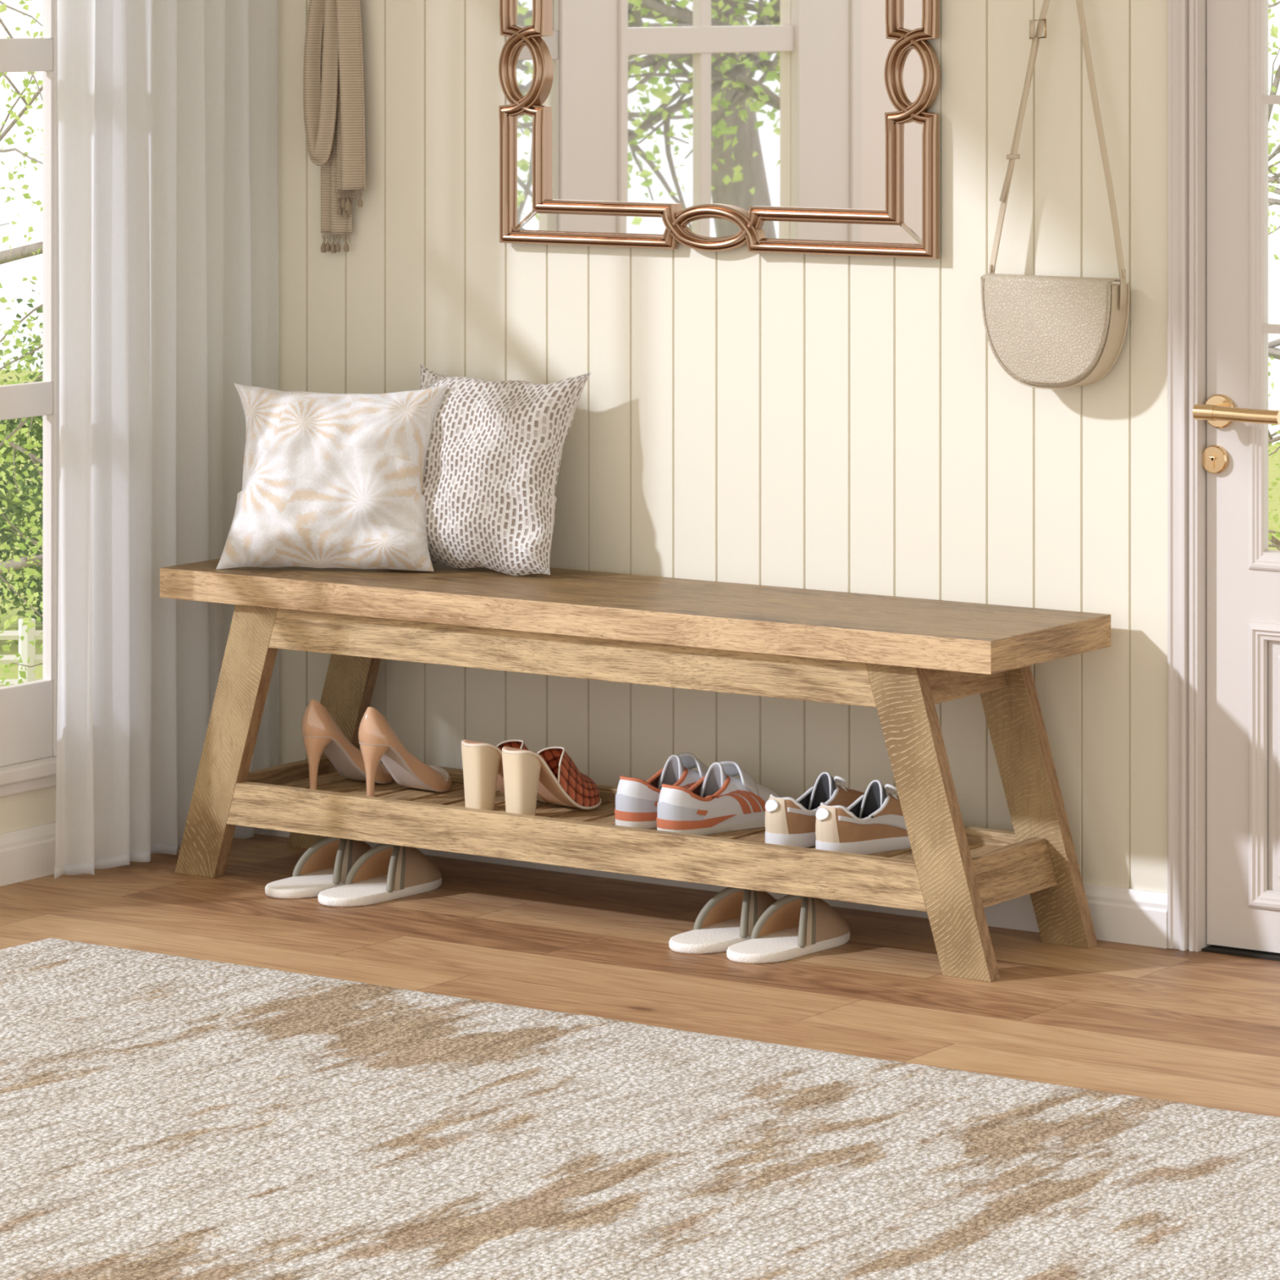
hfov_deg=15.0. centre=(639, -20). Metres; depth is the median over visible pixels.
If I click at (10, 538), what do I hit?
bush
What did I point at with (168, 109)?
sheer curtain
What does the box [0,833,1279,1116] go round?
floor
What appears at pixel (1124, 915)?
baseboard
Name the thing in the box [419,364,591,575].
throw cushion
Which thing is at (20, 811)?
wall
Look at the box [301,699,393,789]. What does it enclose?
pump
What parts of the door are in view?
handle, panel molding, glazing molding, raised panel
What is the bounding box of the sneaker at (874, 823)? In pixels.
[815,779,911,854]
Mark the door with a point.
(1243, 574)
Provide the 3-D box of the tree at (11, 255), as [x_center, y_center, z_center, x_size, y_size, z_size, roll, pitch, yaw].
[-1.561,1.493,12.053,4.119,5.107,3.410,0,0,-11]
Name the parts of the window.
sill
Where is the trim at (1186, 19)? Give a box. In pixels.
[1167,0,1212,951]
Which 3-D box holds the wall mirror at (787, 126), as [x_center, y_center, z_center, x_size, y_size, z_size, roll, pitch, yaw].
[0.107,0.137,7.151,0.772,0.525,0.029,0,0,34]
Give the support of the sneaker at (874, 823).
on the bench
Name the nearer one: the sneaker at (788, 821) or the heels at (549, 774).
the sneaker at (788, 821)
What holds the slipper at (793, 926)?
on the floor
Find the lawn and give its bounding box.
[0,368,1279,679]
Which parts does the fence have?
rail, rail, rail, post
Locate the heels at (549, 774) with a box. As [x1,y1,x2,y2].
[502,746,601,815]
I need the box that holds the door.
[1192,0,1279,953]
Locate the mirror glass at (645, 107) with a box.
[537,0,897,214]
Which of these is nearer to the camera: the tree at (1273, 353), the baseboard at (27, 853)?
the baseboard at (27, 853)
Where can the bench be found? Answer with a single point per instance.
(900, 657)
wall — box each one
[0,785,56,833]
[277,0,1167,893]
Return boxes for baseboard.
[0,822,55,886]
[258,830,1167,948]
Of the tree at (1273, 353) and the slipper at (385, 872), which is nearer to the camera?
the slipper at (385, 872)
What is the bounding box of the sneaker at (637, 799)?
[614,752,708,829]
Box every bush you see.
[0,280,42,623]
[0,342,42,644]
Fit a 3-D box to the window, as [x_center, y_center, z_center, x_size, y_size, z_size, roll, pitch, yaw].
[-1.014,0.227,7.159,0.092,1.969,0.558,0,0,34]
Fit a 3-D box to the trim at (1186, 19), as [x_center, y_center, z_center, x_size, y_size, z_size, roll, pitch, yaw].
[1.149,0.282,6.481,0.974,2.120,0.066,0,0,34]
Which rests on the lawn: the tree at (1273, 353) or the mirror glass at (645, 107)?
the tree at (1273, 353)
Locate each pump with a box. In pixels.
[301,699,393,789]
[358,706,451,796]
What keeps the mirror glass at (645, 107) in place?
attached to the wall mirror at (787, 126)
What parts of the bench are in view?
leg, rail, leg, shelf rail, seat, shelf rail, leg, rail, leg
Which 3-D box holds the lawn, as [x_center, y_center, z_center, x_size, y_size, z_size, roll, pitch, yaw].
[-0.656,4.092,27.404,36.000,0.100,31.400,0,0,34]
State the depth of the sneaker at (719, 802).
6.92 m
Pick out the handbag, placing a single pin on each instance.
(1048, 332)
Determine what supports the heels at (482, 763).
on the bench
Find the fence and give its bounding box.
[0,617,42,687]
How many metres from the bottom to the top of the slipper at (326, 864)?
0.073 m
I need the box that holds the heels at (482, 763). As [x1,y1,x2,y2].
[461,739,542,810]
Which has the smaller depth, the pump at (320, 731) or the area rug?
the area rug
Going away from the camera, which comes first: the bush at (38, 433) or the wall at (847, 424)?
the wall at (847, 424)
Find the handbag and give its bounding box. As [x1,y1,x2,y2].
[980,0,1129,389]
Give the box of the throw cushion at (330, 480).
[216,382,448,571]
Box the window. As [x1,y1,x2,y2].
[0,0,59,796]
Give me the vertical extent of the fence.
0.620 m
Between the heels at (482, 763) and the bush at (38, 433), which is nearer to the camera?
the heels at (482, 763)
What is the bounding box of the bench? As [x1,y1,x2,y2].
[160,558,1111,982]
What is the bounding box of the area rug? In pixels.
[0,937,1279,1279]
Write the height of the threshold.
0.004 m
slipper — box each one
[265,836,372,898]
[317,843,441,906]
[668,887,777,954]
[726,894,849,964]
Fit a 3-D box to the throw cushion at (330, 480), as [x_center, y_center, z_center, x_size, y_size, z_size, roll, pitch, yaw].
[-0.463,0.745,7.274,0.332,0.275,0.155,0,0,13]
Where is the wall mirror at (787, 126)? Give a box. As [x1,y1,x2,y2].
[498,0,940,258]
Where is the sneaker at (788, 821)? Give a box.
[764,772,864,847]
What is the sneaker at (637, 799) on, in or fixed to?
on the bench
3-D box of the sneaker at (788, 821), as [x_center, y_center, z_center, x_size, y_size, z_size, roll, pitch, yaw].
[0.270,1.167,6.872,0.246,0.094,0.089,0,0,-43]
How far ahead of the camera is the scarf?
7.51 m
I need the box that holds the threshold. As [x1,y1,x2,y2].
[1202,944,1279,961]
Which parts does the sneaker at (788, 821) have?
heel panel, heel panel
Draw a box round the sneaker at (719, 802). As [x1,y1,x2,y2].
[656,760,781,835]
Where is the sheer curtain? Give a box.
[54,0,279,879]
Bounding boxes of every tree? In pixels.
[0,0,42,685]
[1268,0,1279,550]
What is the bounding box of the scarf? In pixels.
[302,0,365,253]
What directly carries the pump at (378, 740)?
on the bench
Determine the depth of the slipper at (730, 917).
6.79 m
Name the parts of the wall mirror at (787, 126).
oval glass, border glass, border glass, border glass, oval glass, border glass, border glass, oval glass, border glass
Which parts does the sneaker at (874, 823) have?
heel panel, heel panel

